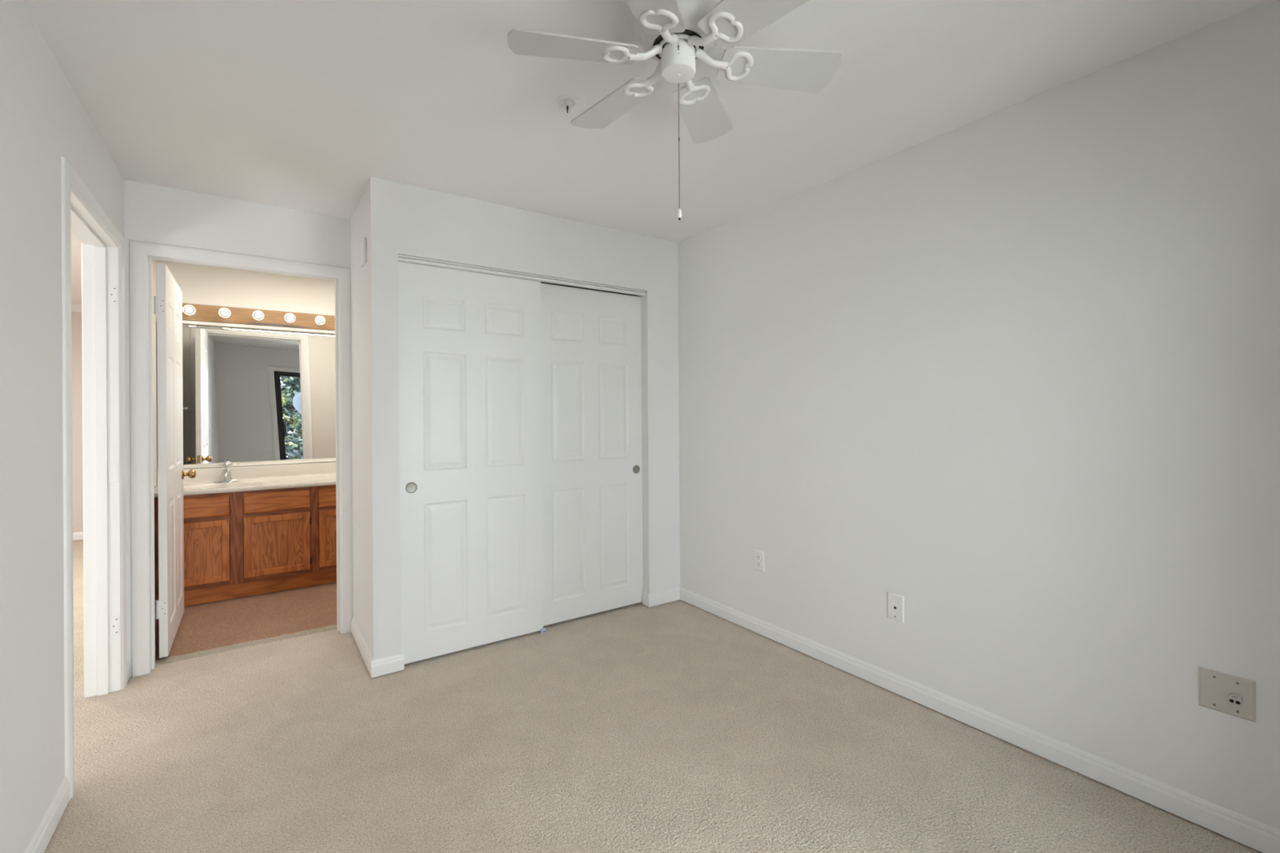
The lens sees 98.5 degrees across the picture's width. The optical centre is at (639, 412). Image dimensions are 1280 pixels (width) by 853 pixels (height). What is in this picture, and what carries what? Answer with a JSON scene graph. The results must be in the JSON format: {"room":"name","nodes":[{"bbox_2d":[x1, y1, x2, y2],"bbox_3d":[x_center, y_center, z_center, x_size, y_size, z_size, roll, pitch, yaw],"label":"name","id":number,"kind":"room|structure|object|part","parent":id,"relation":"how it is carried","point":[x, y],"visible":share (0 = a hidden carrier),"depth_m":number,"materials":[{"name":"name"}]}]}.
{"room":"empty bedroom","nodes":[
{"label":"empty bedroom","id":0,"kind":"room"},
{"bbox_2d":[0,0,127,852],"bbox_3d":[-1.426,0.068,1.025,0.115,2.440,4.011,0,0,-35],"label":"wall","id":1,"kind":"structure","parent":0,"point":[43,120],"depth_m":1.58,"materials":[{"name":"white paint"}]},
{"bbox_2d":[24,661,129,852],"bbox_3d":[-1.361,1.242,1.054,0.012,0.080,3.995,0,0,-35],"label":"baseboard","id":2,"kind":"structure","parent":1,"relation":"attached to","point":[41,838],"depth_m":1.68,"materials":[{"name":"white paint"}]},
{"bbox_2d":[61,155,127,799],"bbox_3d":[-2.189,0.222,2.239,0.015,2.144,0.984,0,0,-35],"label":"trim","id":3,"kind":"structure","parent":1,"relation":"attached to","point":[70,180],"depth_m":1.85,"materials":[{"name":"white paint"}]},
{"bbox_2d":[81,242,84,697],"bbox_3d":[-2.295,0.225,2.164,0.015,2.140,0.976,0,0,-35],"label":"trim","id":4,"kind":"structure","parent":3,"relation":"attached to","point":[82,242],"depth_m":2.52,"materials":[{"name":"white paint"}]},
{"bbox_2d":[71,189,120,697],"bbox_3d":[-2.243,0.251,2.201,0.120,2.088,0.872,0,0,-35],"label":"trim","id":5,"kind":"structure","parent":1,"relation":"attached to","point":[100,294],"depth_m":2.53,"materials":[{"name":"white paint"}]},
{"bbox_2d":[71,311,83,541],"bbox_3d":[-6.543,0.107,5.266,3.655,2.440,0.115,0,0,-35],"label":"wall","id":6,"kind":"structure","parent":0,"point":[76,317],"depth_m":5.70,"materials":[{"name":"beige paint"}]},
{"bbox_2d":[71,303,81,311],"bbox_3d":[-6.540,-1.076,5.163,3.555,0.075,0.070,0,0,-35],"label":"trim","id":7,"kind":"structure","parent":6,"relation":"attached to","point":[74,307],"depth_m":5.67,"materials":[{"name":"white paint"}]},
{"bbox_2d":[72,532,83,541],"bbox_3d":[-6.540,1.281,5.184,3.555,0.080,0.012,0,0,-35],"label":"baseboard","id":8,"kind":"structure","parent":6,"relation":"attached to","point":[77,535],"depth_m":5.69,"materials":[{"name":"white paint"}]},
{"bbox_2d":[152,259,157,487],"bbox_3d":[-3.100,0.082,3.375,0.045,2.440,1.529,0,0,-35],"label":"door frame","id":9,"kind":"structure","parent":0,"point":[153,260],"depth_m":3.95,"materials":[{"name":"white paint"}]},
{"bbox_2d":[124,179,350,676],"bbox_3d":[-1.411,0.070,3.547,3.017,2.440,0.115,0,0,-35],"label":"wall","id":10,"kind":"structure","parent":0,"point":[156,214],"depth_m":2.91,"materials":[{"name":"white paint"}]},
{"bbox_2d":[154,262,196,657],"bbox_3d":[-2.719,0.250,3.203,0.175,2.058,0.823,0,0,-35],"label":"door","id":11,"kind":"structure","parent":10,"relation":"in","point":[170,608],"depth_m":3.01,"materials":[{"name":"white paint"}]},
{"bbox_3d":[-2.724,0.250,3.210,0.035,2.058,0.803,0,0,-35],"label":"panel","id":12,"kind":"part","parent":11,"relation":"part of","materials":[{"name":"white paint"}]},
{"bbox_3d":[-2.874,0.391,3.518,0.070,0.064,0.064,0,0,-35],"label":"knob","id":13,"kind":"part","parent":11,"relation":"part of","materials":[{"name":"gold metal"}]},
{"bbox_2d":[128,240,353,676],"bbox_3d":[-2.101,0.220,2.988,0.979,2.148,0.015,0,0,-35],"label":"trim","id":14,"kind":"structure","parent":10,"relation":"attached to","point":[139,251],"depth_m":2.75,"materials":[{"name":"white paint"}]},
{"bbox_2d":[155,624,337,666],"bbox_3d":[-2.172,1.295,3.097,0.839,0.008,0.093,0,0,-35],"label":"threshold","id":15,"kind":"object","parent":10,"relation":"attached to","point":[197,654],"depth_m":3.06,"materials":[{"name":"metal"}]},
{"bbox_2d":[155,260,335,475],"bbox_3d":[-2.873,0.081,4.534,1.740,2.440,0.115,0,0,-35],"label":"wall","id":16,"kind":"structure","parent":0,"point":[203,285],"depth_m":4.34,"materials":[{"name":"white paint"}]},
{"bbox_2d":[156,320,335,470],"bbox_3d":[-2.871,-0.137,4.447,1.544,1.100,0.020,0,0,-35],"label":"wall mirror","id":17,"kind":"object","parent":16,"relation":"attached to","point":[253,395],"visible":0.59,"depth_m":4.34,"materials":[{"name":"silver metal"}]},
{"bbox_2d":[157,462,336,485],"bbox_3d":[-2.852,0.472,4.446,1.572,0.110,0.045,0,0,-35],"label":"backsplash","id":18,"kind":"structure","parent":16,"relation":"attached to","point":[308,469],"depth_m":4.36,"materials":[{"name":"stone"}]},
{"bbox_2d":[182,302,334,330],"bbox_3d":[-2.896,-0.754,4.358,1.264,0.124,0.153,0,0,-35],"label":"vanity light","id":19,"kind":"object","parent":16,"relation":"attached to","point":[190,312],"visible":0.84,"depth_m":4.32,"materials":[{"name":"brown wood"}]},
{"bbox_3d":[-3.298,-0.751,4.035,0.078,0.078,0.082,0,0,-35],"label":"light bulb","id":20,"kind":"part","parent":19,"relation":"part of","materials":[{"name":"white glass"}]},
{"bbox_3d":[-3.127,-0.753,4.154,0.078,0.078,0.082,0,0,-35],"label":"light bulb","id":21,"kind":"part","parent":19,"relation":"part of","materials":[{"name":"white glass"}]},
{"bbox_3d":[-2.956,-0.754,4.272,0.078,0.078,0.082,0,0,-35],"label":"light bulb","id":22,"kind":"part","parent":19,"relation":"part of","materials":[{"name":"white glass"}]},
{"bbox_3d":[-2.786,-0.755,4.391,0.078,0.078,0.082,0,0,-35],"label":"light bulb","id":23,"kind":"part","parent":19,"relation":"part of","materials":[{"name":"white glass"}]},
{"bbox_3d":[-2.615,-0.756,4.509,0.078,0.078,0.082,0,0,-35],"label":"light bulb","id":24,"kind":"part","parent":19,"relation":"part of","materials":[{"name":"white glass"}]},
{"bbox_2d":[350,186,369,650],"bbox_3d":[-1.492,0.070,3.058,0.115,2.440,0.595,0,0,-35],"label":"wall","id":25,"kind":"structure","parent":0,"point":[358,227],"depth_m":3.00,"materials":[{"name":"white paint"}]},
{"bbox_2d":[351,617,373,675],"bbox_3d":[-1.499,1.244,2.967,0.012,0.080,0.694,0,0,-35],"label":"baseboard","id":26,"kind":"structure","parent":25,"relation":"attached to","point":[365,652],"depth_m":2.93,"materials":[{"name":"white paint"}]},
{"bbox_2d":[360,237,366,266],"bbox_3d":[-1.420,-0.824,2.834,0.013,0.126,0.110,0,0,-35],"label":"wall box","id":27,"kind":"object","parent":25,"relation":"attached to","point":[363,243],"visible":1,"depth_m":2.79,"materials":[{"name":"white plastic"}]},
{"bbox_2d":[366,176,679,672],"bbox_3d":[-0.552,0.064,3.279,1.912,2.440,0.115,0,0,-35],"label":"wall","id":28,"kind":"structure","parent":0,"point":[402,219],"depth_m":3.05,"materials":[{"name":"white paint"}]},
{"bbox_2d":[398,254,646,296],"bbox_3d":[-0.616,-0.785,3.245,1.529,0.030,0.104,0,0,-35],"label":"door track","id":29,"kind":"object","parent":28,"relation":"attached to","point":[406,259],"visible":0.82,"depth_m":3.12,"materials":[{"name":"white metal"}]},
{"bbox_2d":[398,261,542,664],"bbox_3d":[-0.905,0.253,3.018,0.786,2.038,0.038,0,0,-35],"label":"door","id":30,"kind":"structure","parent":29,"relation":"hanging from","point":[470,398],"depth_m":2.98,"materials":[{"name":"white paint"}]},
{"bbox_3d":[-1.166,0.383,2.815,0.056,0.056,0.004,0,0,-35],"label":"finger pull","id":31,"kind":"part","parent":30,"relation":"part of","materials":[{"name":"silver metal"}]},
{"bbox_2d":[541,283,643,626],"bbox_3d":[-0.316,0.246,3.480,0.786,2.038,0.038,0,0,-35],"label":"door","id":32,"kind":"structure","parent":29,"relation":"hanging from","point":[591,357],"depth_m":3.46,"materials":[{"name":"white paint"}]},
{"bbox_3d":[-0.024,0.376,3.661,0.056,0.056,0.004,0,0,-35],"label":"finger pull","id":33,"kind":"part","parent":32,"relation":"part of","materials":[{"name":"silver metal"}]},
{"bbox_2d":[370,586,679,677],"bbox_3d":[-0.531,1.238,3.248,1.924,0.080,0.076,0,0,-35],"label":"baseboard","id":34,"kind":"structure","parent":28,"relation":"attached to","point":[388,664],"depth_m":2.75,"materials":[{"name":"white paint"}]},
{"bbox_2d":[22,0,1268,303],"bbox_3d":[-2.939,-1.190,2.620,6.802,0.100,8.585,0,0,-35],"label":"ceiling","id":35,"kind":"structure","parent":0,"point":[295,104],"depth_m":2.01,"materials":[{"name":"white paint"}]},
{"bbox_2d":[556,94,578,117],"bbox_3d":[-0.270,-1.131,2.053,0.082,0.056,0.082,0,0,-35],"label":"sprinkler","id":36,"kind":"object","parent":35,"relation":"attached to","point":[566,101],"visible":1,"depth_m":2.04,"materials":[{"name":"white metal"}]},
{"bbox_2d":[506,0,841,220],"bbox_3d":[0.104,-0.853,1.512,0.854,0.617,0.912,0,0,-35],"label":"ceiling fan","id":37,"kind":"object","parent":35,"relation":"hanging from","point":[676,34],"visible":1,"depth_m":1.50,"materials":[{"name":"white wood"}]},
{"bbox_3d":[-0.178,-0.966,1.462,0.338,0.035,0.140,0,0,-10],"label":"fan blade","id":38,"kind":"part","parent":37,"relation":"part of","materials":[{"name":"grey wood"}]},
{"bbox_3d":[-0.080,-0.966,1.735,0.140,0.035,0.338,0,0,-40],"label":"fan blade","id":39,"kind":"part","parent":37,"relation":"part of","materials":[{"name":"grey wood"}]},
{"bbox_3d":[0.006,-0.967,1.244,0.140,0.035,0.338,0,0,20],"label":"fan blade","id":40,"kind":"part","parent":37,"relation":"part of","materials":[{"name":"grey wood"}]},
{"bbox_3d":[0.110,-0.756,1.558,0.002,0.363,0.002,0,0,-35],"label":"pull chain","id":41,"kind":"part","parent":37,"relation":"part of","materials":[{"name":"silver metal"}]},
{"bbox_3d":[0.112,-0.563,1.557,0.012,0.026,0.012,0,0,-35],"label":"chain knob","id":42,"kind":"part","parent":37,"relation":"part of","materials":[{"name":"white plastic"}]},
{"bbox_3d":[0.205,-0.968,1.784,0.140,0.035,0.338,0,0,20],"label":"fan blade","id":43,"kind":"part","parent":37,"relation":"part of","materials":[{"name":"grey wood"}]},
{"bbox_3d":[0.290,-0.969,1.292,0.140,0.035,0.338,0,0,-40],"label":"fan blade","id":44,"kind":"part","parent":37,"relation":"part of","materials":[{"name":"grey wood"}]},
{"bbox_3d":[0.391,-0.970,1.555,0.338,0.035,0.140,0,0,-8],"label":"fan blade","id":45,"kind":"part","parent":37,"relation":"part of","materials":[{"name":"grey wood"}]},
{"bbox_2d":[44,540,1262,852],"bbox_3d":[-2.841,1.349,2.603,6.687,0.100,8.470,0,0,-35],"label":"floor","id":46,"kind":"structure","parent":0,"point":[678,726],"depth_m":2.05,"materials":[{"name":"beige carpet"}]},
{"bbox_2d":[154,484,336,610],"bbox_3d":[-2.700,0.924,4.231,1.572,0.750,0.562,0,0,-35],"label":"vanity cabinet","id":47,"kind":"object","parent":46,"relation":"on","point":[261,541],"visible":0.45,"depth_m":3.90,"materials":[{"name":"brown wood"}]},
{"bbox_3d":[-2.984,0.641,3.715,0.352,0.137,0.025,0,0,-35],"label":"drawer","id":48,"kind":"part","parent":47,"relation":"part of","materials":[{"name":"brown wood"}]},
{"bbox_3d":[-2.991,0.564,3.724,0.357,0.025,0.020,0,0,-35],"label":"rail","id":49,"kind":"part","parent":47,"relation":"part of","materials":[{"name":"brown wood"}]},
{"bbox_3d":[-2.990,0.723,3.724,0.357,0.036,0.020,0,0,-35],"label":"rail","id":50,"kind":"part","parent":47,"relation":"part of","materials":[{"name":"brown wood"}]},
{"bbox_3d":[-2.987,1.172,3.723,0.357,0.034,0.020,0,0,-35],"label":"rail","id":51,"kind":"part","parent":47,"relation":"part of","materials":[{"name":"brown wood"}]},
{"bbox_3d":[-2.981,0.948,3.713,0.352,0.422,0.021,0,0,-35],"label":"cabinet door","id":52,"kind":"part","parent":47,"relation":"part of","materials":[{"name":"brown wood"}]},
{"bbox_2d":[154,462,336,502],"bbox_3d":[-2.702,0.532,4.231,1.572,0.232,0.568,0,0,-35],"label":"countertop","id":53,"kind":"structure","parent":47,"relation":"on","point":[258,477],"depth_m":4.20,"materials":[{"name":"stone"}]},
{"bbox_2d":[213,462,239,483],"bbox_3d":[-3.094,0.450,4.149,0.149,0.146,0.134,0,0,24],"label":"faucet","id":54,"kind":"object","parent":53,"relation":"on","point":[226,477],"visible":1,"depth_m":4.14,"materials":[{"name":"silver metal"}]},
{"bbox_3d":[-3.087,0.465,4.112,0.036,0.046,0.119,0,0,-35],"label":"spout","id":55,"kind":"part","parent":54,"relation":"part of","materials":[{"name":"silver metal"}]},
{"bbox_3d":[-3.124,0.406,4.165,0.046,0.057,0.046,0,0,-35],"label":"handle","id":56,"kind":"part","parent":54,"relation":"part of","materials":[{"name":"silver metal"}]},
{"bbox_3d":[-3.120,0.515,4.161,0.153,0.017,0.054,0,0,-35],"label":"plate","id":57,"kind":"part","parent":54,"relation":"part of","materials":[{"name":"silver metal"}]},
{"bbox_3d":[-2.618,0.561,3.983,0.406,0.025,0.020,0,0,-35],"label":"rail","id":58,"kind":"part","parent":47,"relation":"part of","materials":[{"name":"brown wood"}]},
{"bbox_3d":[-2.617,0.721,3.983,0.406,0.036,0.020,0,0,-35],"label":"rail","id":59,"kind":"part","parent":47,"relation":"part of","materials":[{"name":"brown wood"}]},
{"bbox_3d":[-2.611,0.638,3.974,0.401,0.137,0.025,0,0,-35],"label":"drawer","id":60,"kind":"part","parent":47,"relation":"part of","materials":[{"name":"brown wood"}]},
{"bbox_3d":[-2.608,0.946,3.972,0.401,0.422,0.021,0,0,-35],"label":"cabinet door","id":61,"kind":"part","parent":47,"relation":"part of","materials":[{"name":"brown wood"}]},
{"bbox_3d":[-2.614,1.170,3.983,0.406,0.034,0.020,0,0,-35],"label":"rail","id":62,"kind":"part","parent":47,"relation":"part of","materials":[{"name":"brown wood"}]},
{"bbox_3d":[-2.311,0.559,4.196,0.237,0.025,0.020,0,0,-35],"label":"rail","id":63,"kind":"part","parent":47,"relation":"part of","materials":[{"name":"brown wood"}]},
{"bbox_3d":[-2.310,0.719,4.196,0.237,0.036,0.020,0,0,-35],"label":"rail","id":64,"kind":"part","parent":47,"relation":"part of","materials":[{"name":"brown wood"}]},
{"bbox_3d":[-2.304,0.636,4.187,0.232,0.137,0.025,0,0,-35],"label":"drawer","id":65,"kind":"part","parent":47,"relation":"part of","materials":[{"name":"brown wood"}]},
{"bbox_3d":[-2.307,1.168,4.196,0.237,0.034,0.020,0,0,-35],"label":"rail","id":66,"kind":"part","parent":47,"relation":"part of","materials":[{"name":"brown wood"}]},
{"bbox_3d":[-2.301,0.944,4.185,0.232,0.422,0.021,0,0,-35],"label":"cabinet door","id":67,"kind":"part","parent":47,"relation":"part of","materials":[{"name":"brown wood"}]},
{"bbox_2d":[537,627,546,633],"bbox_3d":[-0.577,1.272,3.240,0.034,0.027,0.066,0,0,-35],"label":"floor guide","id":68,"kind":"object","parent":46,"relation":"on","point":[543,630],"visible":0.68,"depth_m":3.22,"materials":[{"name":"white plastic"}]},
{"bbox_2d":[677,0,1279,829],"bbox_3d":[1.019,0.053,2.792,0.115,2.440,4.126,0,0,-35],"label":"wall","id":69,"kind":"structure","parent":0,"point":[1011,374],"depth_m":2.03,"materials":[{"name":"white paint"}]},
{"bbox_2d":[754,549,764,572],"bbox_3d":[0.684,0.851,3.175,0.008,0.116,0.074,0,0,-35],"label":"power outlet","id":70,"kind":"object","parent":69,"relation":"attached to","point":[758,555],"visible":1,"depth_m":3.17,"materials":[{"name":"white plastic"}]},
{"bbox_2d":[887,591,904,622],"bbox_3d":[1.156,0.880,2.497,0.007,0.118,0.078,0,0,-35],"label":"cable plate","id":71,"kind":"object","parent":69,"relation":"attached to","point":[895,611],"visible":1,"depth_m":2.49,"materials":[{"name":"white plastic"}]},
{"bbox_2d":[680,586,1279,852],"bbox_3d":[1.210,1.225,2.416,0.012,0.080,3.301,0,0,-35],"label":"baseboard","id":72,"kind":"structure","parent":69,"relation":"attached to","point":[1259,836],"depth_m":2.04,"materials":[{"name":"white paint"}]},
{"bbox_2d":[1198,666,1255,722],"bbox_3d":[1.742,0.838,1.641,0.020,0.118,0.117,0,0,-35],"label":"plate","id":73,"kind":"object","parent":69,"relation":"attached to","point":[1222,692],"visible":1,"depth_m":1.64,"materials":[{"name":"grey plastic"}]}
]}

